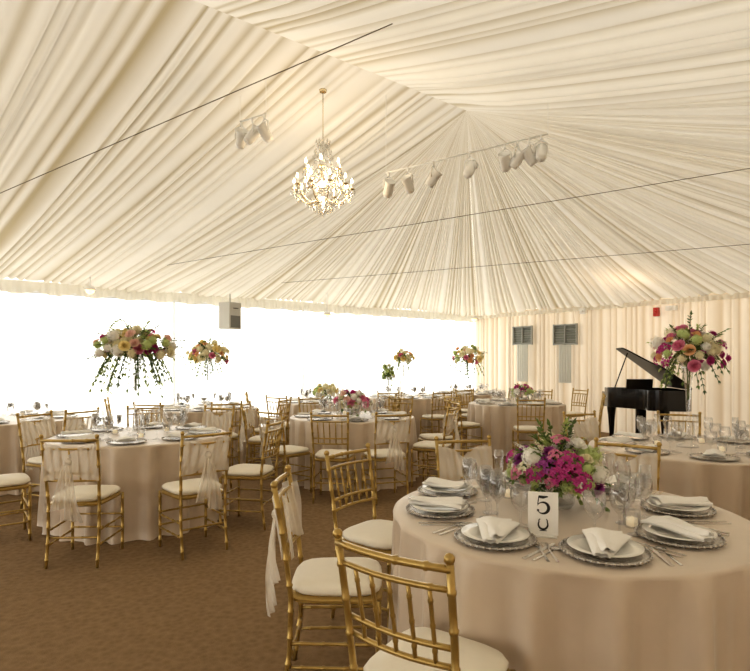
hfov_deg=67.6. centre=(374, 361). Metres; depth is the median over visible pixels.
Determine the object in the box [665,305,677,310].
wall light
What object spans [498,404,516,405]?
charger plate
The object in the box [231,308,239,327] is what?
grille
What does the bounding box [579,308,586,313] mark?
wall light
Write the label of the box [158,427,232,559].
dining chair
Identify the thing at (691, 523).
fork
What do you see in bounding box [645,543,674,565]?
knife
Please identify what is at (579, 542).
dinner plate
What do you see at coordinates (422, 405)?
round table
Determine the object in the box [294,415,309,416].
charger plate
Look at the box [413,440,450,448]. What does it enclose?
cushion
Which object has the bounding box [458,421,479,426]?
cushion
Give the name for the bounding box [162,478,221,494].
cushion
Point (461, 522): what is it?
fork
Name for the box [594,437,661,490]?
dining chair
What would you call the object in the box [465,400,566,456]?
round table
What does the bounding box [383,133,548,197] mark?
track light
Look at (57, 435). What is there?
charger plate
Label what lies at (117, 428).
charger plate
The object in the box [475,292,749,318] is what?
valance
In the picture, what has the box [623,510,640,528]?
votive candle
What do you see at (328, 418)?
charger plate
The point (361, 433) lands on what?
round table
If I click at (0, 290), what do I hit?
window
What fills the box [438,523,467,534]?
fork
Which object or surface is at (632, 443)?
charger plate
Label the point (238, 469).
cushion
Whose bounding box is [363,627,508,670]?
cushion
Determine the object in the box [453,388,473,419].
dining chair
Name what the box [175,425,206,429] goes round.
charger plate
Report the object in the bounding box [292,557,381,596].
cushion
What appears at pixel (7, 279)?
wall
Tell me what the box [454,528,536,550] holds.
charger plate
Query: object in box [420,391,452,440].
dining chair
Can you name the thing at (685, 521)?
fork
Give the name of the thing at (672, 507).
dinner plate
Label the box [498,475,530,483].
dinner plate
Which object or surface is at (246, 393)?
dining chair
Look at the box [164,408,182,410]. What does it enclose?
charger plate
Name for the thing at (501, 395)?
round table
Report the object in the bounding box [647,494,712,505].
napkin
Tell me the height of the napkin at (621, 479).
0.040 m
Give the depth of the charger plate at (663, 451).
4.14 m
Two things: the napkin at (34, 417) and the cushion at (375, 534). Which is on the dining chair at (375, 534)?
the cushion at (375, 534)
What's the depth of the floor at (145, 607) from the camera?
3.39 m
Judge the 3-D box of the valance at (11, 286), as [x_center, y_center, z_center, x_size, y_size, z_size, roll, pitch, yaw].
[-5.289,-1.065,7.791,20.001,0.190,0.049,0,0,-38]
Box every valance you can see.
[0,279,478,322]
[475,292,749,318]
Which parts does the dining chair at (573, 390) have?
backrest, leg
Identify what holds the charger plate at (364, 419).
on the round table at (361, 433)
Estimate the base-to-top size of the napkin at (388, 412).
0.036 m
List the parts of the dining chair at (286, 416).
leg, leg, backrest, leg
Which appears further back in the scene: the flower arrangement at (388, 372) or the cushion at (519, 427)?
the flower arrangement at (388, 372)
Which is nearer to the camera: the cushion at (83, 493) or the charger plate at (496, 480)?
the charger plate at (496, 480)
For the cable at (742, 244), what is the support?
attached to the ceiling
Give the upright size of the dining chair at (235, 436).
0.930 m
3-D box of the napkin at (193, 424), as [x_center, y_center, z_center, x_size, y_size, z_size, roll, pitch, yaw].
[-1.841,0.627,5.612,0.140,0.040,0.230,0,0,5]
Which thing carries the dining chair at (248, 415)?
on the floor at (145, 607)
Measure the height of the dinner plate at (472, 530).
0.016 m
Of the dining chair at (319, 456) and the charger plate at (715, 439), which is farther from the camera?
the dining chair at (319, 456)
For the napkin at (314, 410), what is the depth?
7.22 m
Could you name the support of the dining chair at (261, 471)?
on the floor at (145, 607)
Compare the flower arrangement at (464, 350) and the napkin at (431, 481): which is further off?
the flower arrangement at (464, 350)
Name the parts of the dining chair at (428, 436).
leg, seat, backrest, leg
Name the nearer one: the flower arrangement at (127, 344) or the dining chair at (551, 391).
the flower arrangement at (127, 344)
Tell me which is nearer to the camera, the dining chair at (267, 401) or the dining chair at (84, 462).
the dining chair at (84, 462)
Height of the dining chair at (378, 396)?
0.930 m
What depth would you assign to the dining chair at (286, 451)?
5.91 m
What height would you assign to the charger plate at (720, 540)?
0.019 m
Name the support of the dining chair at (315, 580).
on the floor at (145, 607)
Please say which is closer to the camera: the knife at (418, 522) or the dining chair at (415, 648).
the dining chair at (415, 648)
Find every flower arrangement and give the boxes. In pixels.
[86,318,185,433]
[185,338,229,405]
[310,383,338,400]
[333,390,373,416]
[381,363,395,389]
[393,348,414,374]
[444,344,486,377]
[505,416,617,512]
[510,382,536,401]
[647,310,731,447]
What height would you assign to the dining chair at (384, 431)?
0.930 m
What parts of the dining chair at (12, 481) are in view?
seat, leg, leg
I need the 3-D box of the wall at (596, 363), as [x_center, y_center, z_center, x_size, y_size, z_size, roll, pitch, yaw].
[5.912,0.110,9.646,0.115,2.620,11.000,0,0,-38]
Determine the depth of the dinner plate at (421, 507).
2.46 m
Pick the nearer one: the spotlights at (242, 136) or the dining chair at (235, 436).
the spotlights at (242, 136)
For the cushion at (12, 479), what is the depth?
4.44 m
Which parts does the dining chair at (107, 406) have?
leg, leg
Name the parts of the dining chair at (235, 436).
backrest, leg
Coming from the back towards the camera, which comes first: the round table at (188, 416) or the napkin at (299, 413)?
the round table at (188, 416)
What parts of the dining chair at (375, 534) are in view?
leg, backrest, seat, leg, leg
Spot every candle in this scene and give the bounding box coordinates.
[502,484,515,498]
[613,491,628,506]
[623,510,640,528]
[697,434,706,443]
[717,442,727,450]
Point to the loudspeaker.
(229, 312)
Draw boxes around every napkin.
[18,410,34,412]
[32,416,44,418]
[45,410,63,412]
[53,413,73,415]
[60,429,92,434]
[64,434,94,438]
[94,424,115,429]
[114,435,136,441]
[143,421,165,426]
[164,406,181,408]
[167,432,191,436]
[182,422,201,427]
[189,427,216,430]
[297,412,317,414]
[312,409,326,412]
[349,415,362,419]
[373,408,388,411]
[386,411,406,413]
[408,496,466,510]
[422,477,471,489]
[476,516,519,543]
[527,402,543,403]
[543,400,559,402]
[582,527,631,557]
[593,474,635,485]
[599,436,633,441]
[614,431,645,437]
[632,444,656,451]
[640,515,714,541]
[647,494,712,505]
[667,431,686,436]
[702,448,725,457]
[717,435,749,439]
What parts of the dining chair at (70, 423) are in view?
leg, sash, backrest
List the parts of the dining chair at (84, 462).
leg, backrest, sash, leg, seat, leg, leg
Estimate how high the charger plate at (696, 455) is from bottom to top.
0.019 m
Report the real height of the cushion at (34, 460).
0.051 m
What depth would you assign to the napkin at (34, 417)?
6.28 m
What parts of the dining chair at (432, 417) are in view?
seat, leg, backrest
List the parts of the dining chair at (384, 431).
leg, leg, seat, sash, backrest, leg, leg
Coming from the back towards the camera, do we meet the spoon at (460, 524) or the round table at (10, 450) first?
the round table at (10, 450)
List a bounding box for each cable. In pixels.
[1,23,392,192]
[170,168,749,264]
[284,244,748,282]
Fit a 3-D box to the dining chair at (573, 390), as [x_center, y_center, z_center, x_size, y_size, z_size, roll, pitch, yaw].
[3.664,0.957,10.420,0.488,0.930,0.402,0,0,-24]
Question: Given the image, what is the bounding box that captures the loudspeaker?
[219,294,240,329]
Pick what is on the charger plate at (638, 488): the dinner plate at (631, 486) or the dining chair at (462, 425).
the dinner plate at (631, 486)
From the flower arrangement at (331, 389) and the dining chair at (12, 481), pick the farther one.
the flower arrangement at (331, 389)
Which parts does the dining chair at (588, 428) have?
leg, backrest, sash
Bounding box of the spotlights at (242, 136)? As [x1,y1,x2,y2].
[235,113,272,148]
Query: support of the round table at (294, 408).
on the floor at (145, 607)
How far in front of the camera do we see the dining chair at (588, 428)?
5.65 m
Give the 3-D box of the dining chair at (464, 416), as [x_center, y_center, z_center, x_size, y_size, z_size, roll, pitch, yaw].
[1.724,0.957,10.042,0.402,0.930,0.488,0,0,-31]
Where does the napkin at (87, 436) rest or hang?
on the charger plate
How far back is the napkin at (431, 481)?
2.83 m
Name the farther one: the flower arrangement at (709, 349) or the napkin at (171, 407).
the napkin at (171, 407)
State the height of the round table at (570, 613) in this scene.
0.748 m
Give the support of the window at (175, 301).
in the wall at (7, 279)
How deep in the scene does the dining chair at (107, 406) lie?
7.83 m
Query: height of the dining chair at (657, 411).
0.930 m
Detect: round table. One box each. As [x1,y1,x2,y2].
[0,413,82,495]
[37,426,229,545]
[148,404,260,465]
[278,399,370,445]
[289,411,418,491]
[367,394,445,440]
[387,478,749,670]
[435,392,504,432]
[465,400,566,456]
[586,435,749,520]
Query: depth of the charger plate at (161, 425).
5.69 m
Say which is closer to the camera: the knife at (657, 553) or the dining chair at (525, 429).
the knife at (657, 553)
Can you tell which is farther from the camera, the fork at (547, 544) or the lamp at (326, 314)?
the lamp at (326, 314)
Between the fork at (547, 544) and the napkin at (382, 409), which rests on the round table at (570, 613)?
the fork at (547, 544)
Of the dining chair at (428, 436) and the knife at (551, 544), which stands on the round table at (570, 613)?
the knife at (551, 544)
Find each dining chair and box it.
[0,473,31,540]
[16,410,55,508]
[39,407,99,489]
[39,434,123,568]
[104,397,112,424]
[126,404,163,426]
[133,402,163,425]
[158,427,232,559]
[202,405,234,487]
[211,401,242,465]
[219,416,284,529]
[239,401,283,475]
[244,391,272,417]
[250,397,291,463]
[256,408,311,492]
[265,395,289,446]
[265,465,382,670]
[298,396,323,412]
[310,411,355,503]
[324,443,392,640]
[332,528,515,670]
[361,411,411,504]
[377,391,399,409]
[388,396,413,413]
[393,392,402,411]
[411,404,459,486]
[418,399,461,476]
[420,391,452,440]
[434,435,492,480]
[443,394,482,454]
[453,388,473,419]
[455,389,472,433]
[512,397,545,457]
[531,389,552,399]
[562,410,598,460]
[566,388,588,418]
[578,393,605,444]
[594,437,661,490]
[656,410,701,436]
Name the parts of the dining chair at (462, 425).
backrest, leg, seat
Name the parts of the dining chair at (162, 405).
leg, leg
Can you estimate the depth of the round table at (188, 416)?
7.71 m
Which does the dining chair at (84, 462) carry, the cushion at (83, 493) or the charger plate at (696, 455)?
the cushion at (83, 493)
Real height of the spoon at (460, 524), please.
0.005 m
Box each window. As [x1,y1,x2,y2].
[0,290,172,301]
[175,301,301,310]
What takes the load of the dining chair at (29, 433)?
on the floor at (145, 607)
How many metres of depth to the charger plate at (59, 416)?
6.80 m
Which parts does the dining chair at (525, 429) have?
leg, leg, seat, backrest, leg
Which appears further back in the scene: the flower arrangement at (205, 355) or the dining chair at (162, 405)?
the flower arrangement at (205, 355)
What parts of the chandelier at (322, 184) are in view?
arm, arm, arm, chain, arm, arm, arm, arm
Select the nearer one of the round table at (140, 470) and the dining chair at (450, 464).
the dining chair at (450, 464)
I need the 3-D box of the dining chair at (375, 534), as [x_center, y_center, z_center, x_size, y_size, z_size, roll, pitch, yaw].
[0.009,0.957,3.139,0.488,0.930,0.402,0,0,38]
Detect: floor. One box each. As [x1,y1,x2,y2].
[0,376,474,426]
[0,432,608,670]
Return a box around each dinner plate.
[412,503,467,511]
[423,485,471,492]
[461,523,529,542]
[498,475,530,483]
[567,534,644,557]
[604,483,638,489]
[642,523,717,540]
[646,499,709,510]
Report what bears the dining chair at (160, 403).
on the floor at (145, 607)
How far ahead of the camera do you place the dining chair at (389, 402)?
8.08 m
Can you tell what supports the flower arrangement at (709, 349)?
on the round table at (726, 484)
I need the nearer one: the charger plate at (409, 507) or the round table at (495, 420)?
the charger plate at (409, 507)
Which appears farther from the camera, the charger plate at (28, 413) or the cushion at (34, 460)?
the charger plate at (28, 413)
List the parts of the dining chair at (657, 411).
leg, leg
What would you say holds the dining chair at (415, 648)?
on the floor at (145, 607)
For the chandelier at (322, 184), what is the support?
hanging from the ceiling
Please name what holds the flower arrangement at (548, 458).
on the round table at (570, 613)
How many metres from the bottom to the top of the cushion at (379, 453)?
0.051 m
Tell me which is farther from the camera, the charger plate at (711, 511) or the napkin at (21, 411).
the napkin at (21, 411)
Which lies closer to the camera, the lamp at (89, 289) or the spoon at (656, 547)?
the spoon at (656, 547)
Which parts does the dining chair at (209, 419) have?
sash, backrest, leg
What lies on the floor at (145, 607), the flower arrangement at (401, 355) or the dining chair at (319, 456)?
the dining chair at (319, 456)
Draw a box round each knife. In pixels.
[418,522,471,523]
[522,543,555,558]
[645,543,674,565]
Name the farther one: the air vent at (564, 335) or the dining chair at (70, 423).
the air vent at (564, 335)
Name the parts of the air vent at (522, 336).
vent frame, hanging panel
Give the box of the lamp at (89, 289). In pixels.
[84,277,95,293]
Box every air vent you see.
[512,325,532,381]
[553,323,577,382]
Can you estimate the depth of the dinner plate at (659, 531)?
2.12 m
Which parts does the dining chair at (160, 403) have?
backrest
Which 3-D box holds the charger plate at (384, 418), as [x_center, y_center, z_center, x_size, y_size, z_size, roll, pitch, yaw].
[0.154,0.657,6.546,0.306,0.019,0.306,0,0,18]
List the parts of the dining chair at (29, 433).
leg, seat, backrest, sash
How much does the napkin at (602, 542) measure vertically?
0.036 m
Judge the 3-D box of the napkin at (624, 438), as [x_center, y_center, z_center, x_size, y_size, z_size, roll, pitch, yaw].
[1.968,0.627,4.559,0.230,0.040,0.140,0,0,-9]
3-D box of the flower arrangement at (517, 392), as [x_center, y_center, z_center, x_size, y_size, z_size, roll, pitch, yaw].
[2.392,0.496,9.080,0.415,0.344,0.393,0,0,-9]
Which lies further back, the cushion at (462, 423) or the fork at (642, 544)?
the cushion at (462, 423)
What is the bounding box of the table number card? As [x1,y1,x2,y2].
[528,491,557,538]
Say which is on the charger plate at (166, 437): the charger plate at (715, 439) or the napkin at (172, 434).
the napkin at (172, 434)
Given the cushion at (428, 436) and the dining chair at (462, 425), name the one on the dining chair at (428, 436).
the cushion at (428, 436)
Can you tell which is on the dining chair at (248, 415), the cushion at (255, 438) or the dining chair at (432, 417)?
the cushion at (255, 438)
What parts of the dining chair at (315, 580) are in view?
leg, sash, backrest, leg, seat, leg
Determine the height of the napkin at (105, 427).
0.040 m
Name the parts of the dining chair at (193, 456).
leg, leg, seat, sash, leg, backrest, leg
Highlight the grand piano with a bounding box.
[602,348,691,435]
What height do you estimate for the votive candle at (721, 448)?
0.069 m
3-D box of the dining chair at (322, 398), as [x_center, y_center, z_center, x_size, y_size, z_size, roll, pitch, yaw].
[-0.823,0.957,7.893,0.402,0.930,0.488,0,0,-29]
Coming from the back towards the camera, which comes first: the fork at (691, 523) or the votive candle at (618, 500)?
the votive candle at (618, 500)
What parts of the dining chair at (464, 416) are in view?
backrest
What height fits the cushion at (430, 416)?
0.051 m
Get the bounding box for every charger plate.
[10,412,37,414]
[49,415,77,417]
[55,433,93,436]
[91,427,123,431]
[106,438,146,444]
[137,424,168,428]
[161,436,195,440]
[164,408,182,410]
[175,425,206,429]
[188,429,220,433]
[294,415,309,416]
[307,417,332,420]
[342,418,368,421]
[377,417,400,419]
[406,504,474,518]
[417,485,477,496]
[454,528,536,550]
[493,477,534,488]
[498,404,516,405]
[558,537,653,566]
[581,482,643,493]
[598,440,636,444]
[612,435,649,439]
[625,447,669,453]
[634,523,726,548]
[640,499,716,516]
[657,433,695,438]
[689,453,740,460]
[713,438,749,443]
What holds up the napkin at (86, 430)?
on the charger plate at (57, 435)
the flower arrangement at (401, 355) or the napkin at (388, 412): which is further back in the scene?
the flower arrangement at (401, 355)
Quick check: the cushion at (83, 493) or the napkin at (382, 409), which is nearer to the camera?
the cushion at (83, 493)
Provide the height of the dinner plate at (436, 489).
0.016 m
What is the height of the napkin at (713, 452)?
0.040 m
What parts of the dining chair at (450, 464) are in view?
leg, leg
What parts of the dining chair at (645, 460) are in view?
leg, backrest, leg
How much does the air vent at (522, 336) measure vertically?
1.254 m
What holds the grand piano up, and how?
on the floor at (145, 607)
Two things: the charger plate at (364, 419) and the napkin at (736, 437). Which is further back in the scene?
the charger plate at (364, 419)
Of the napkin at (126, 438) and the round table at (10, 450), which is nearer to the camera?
the napkin at (126, 438)
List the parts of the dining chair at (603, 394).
leg, leg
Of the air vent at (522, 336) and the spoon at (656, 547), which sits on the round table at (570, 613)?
the spoon at (656, 547)
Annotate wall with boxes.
[7,279,475,404]
[476,292,749,437]
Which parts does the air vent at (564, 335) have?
hanging panel, vent frame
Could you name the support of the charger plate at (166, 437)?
on the round table at (140, 470)
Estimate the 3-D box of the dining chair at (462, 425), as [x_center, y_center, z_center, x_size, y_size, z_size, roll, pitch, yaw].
[1.337,0.957,8.577,0.488,0.930,0.402,0,0,-29]
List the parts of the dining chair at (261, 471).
leg, leg, seat, leg, backrest, leg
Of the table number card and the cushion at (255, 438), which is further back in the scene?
the cushion at (255, 438)
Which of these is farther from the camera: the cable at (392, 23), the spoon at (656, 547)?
the cable at (392, 23)
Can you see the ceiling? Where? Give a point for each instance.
(625, 94)
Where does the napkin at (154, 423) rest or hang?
on the charger plate at (161, 425)
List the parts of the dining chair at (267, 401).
leg, backrest, leg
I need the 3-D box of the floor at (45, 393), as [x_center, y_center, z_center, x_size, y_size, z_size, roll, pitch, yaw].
[0.000,1.450,0.000,120.000,0.001,120.000,0,0,0]
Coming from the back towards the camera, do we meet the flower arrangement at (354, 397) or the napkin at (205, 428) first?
the flower arrangement at (354, 397)
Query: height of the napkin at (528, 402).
0.036 m
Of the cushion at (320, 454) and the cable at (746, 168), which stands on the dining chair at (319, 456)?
the cushion at (320, 454)
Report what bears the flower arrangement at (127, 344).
on the round table at (140, 470)
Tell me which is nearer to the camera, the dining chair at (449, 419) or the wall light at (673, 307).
the dining chair at (449, 419)
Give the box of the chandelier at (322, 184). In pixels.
[290,88,355,216]
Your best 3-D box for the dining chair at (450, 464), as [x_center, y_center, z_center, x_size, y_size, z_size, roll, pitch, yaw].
[0.628,0.957,3.559,0.402,0.930,0.510,0,0,-11]
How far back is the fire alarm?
10.31 m
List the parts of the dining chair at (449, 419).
leg, seat, leg, sash, backrest, leg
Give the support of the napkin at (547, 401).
on the charger plate
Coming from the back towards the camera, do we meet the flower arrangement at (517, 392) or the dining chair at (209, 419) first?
the flower arrangement at (517, 392)
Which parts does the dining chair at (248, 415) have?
leg, sash, backrest, leg, seat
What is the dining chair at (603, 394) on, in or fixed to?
on the floor at (145, 607)
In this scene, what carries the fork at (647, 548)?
on the round table at (570, 613)
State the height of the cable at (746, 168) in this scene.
0.279 m
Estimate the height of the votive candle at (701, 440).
0.069 m
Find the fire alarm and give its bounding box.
[653,307,659,316]
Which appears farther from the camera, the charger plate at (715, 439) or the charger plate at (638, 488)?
the charger plate at (715, 439)
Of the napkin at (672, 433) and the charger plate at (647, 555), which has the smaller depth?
the charger plate at (647, 555)
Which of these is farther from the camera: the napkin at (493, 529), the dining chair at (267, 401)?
the dining chair at (267, 401)
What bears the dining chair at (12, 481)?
on the floor at (145, 607)
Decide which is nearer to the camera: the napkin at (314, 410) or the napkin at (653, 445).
the napkin at (653, 445)
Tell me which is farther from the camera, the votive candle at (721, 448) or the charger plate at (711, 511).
the votive candle at (721, 448)
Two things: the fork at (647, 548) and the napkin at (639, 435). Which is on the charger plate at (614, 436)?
the napkin at (639, 435)
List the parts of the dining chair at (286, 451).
backrest, sash, leg, seat, leg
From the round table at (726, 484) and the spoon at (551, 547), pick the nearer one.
the spoon at (551, 547)
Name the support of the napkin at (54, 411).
on the charger plate
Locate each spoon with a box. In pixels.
[421,523,464,525]
[532,546,559,560]
[654,546,682,564]
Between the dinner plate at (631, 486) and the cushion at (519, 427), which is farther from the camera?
the cushion at (519, 427)
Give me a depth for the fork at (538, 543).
1.96 m
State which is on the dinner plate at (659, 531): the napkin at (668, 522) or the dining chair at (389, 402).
the napkin at (668, 522)
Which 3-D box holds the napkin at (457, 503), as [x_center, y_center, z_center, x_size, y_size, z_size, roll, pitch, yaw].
[0.276,0.620,2.505,0.250,0.036,0.170,0,0,20]
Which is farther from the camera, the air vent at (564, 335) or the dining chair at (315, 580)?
the air vent at (564, 335)
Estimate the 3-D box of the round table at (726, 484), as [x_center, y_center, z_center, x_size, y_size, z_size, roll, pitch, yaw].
[2.482,1.042,4.403,1.611,0.748,1.624,0,0,17]
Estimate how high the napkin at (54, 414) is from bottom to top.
0.036 m
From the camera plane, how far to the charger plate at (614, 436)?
4.91 m
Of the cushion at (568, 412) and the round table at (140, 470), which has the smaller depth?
the round table at (140, 470)
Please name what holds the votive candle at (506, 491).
on the round table at (570, 613)
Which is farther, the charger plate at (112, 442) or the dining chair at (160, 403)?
the dining chair at (160, 403)
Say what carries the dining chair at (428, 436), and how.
on the floor at (145, 607)
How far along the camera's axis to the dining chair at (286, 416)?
7.79 m
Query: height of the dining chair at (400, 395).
0.930 m
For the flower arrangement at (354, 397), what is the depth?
6.72 m
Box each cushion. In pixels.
[0,473,29,486]
[27,456,41,463]
[52,485,119,501]
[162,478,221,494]
[222,464,273,475]
[248,435,275,441]
[271,445,308,454]
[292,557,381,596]
[315,449,352,458]
[342,519,392,549]
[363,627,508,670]
[364,448,404,457]
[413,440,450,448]
[419,433,452,439]
[422,414,443,418]
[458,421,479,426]
[513,425,539,430]
[566,411,582,413]
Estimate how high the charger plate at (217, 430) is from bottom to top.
0.019 m
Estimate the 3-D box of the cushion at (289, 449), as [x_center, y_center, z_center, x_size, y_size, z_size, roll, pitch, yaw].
[-0.953,0.947,6.076,0.386,0.051,0.390,0,0,39]
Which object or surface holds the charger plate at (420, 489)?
on the round table at (570, 613)
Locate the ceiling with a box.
[0,0,749,316]
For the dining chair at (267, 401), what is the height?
0.930 m
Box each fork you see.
[432,522,463,533]
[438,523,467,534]
[535,542,549,561]
[541,542,558,561]
[637,542,686,555]
[647,548,682,557]
[685,521,726,522]
[691,523,731,524]
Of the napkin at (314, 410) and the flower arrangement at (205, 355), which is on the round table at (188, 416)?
the flower arrangement at (205, 355)
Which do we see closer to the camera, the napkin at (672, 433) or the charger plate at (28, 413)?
the napkin at (672, 433)
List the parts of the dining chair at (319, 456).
leg, leg, backrest, seat, leg, leg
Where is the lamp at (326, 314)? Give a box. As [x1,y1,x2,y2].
[323,312,330,317]
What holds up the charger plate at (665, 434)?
on the round table at (726, 484)

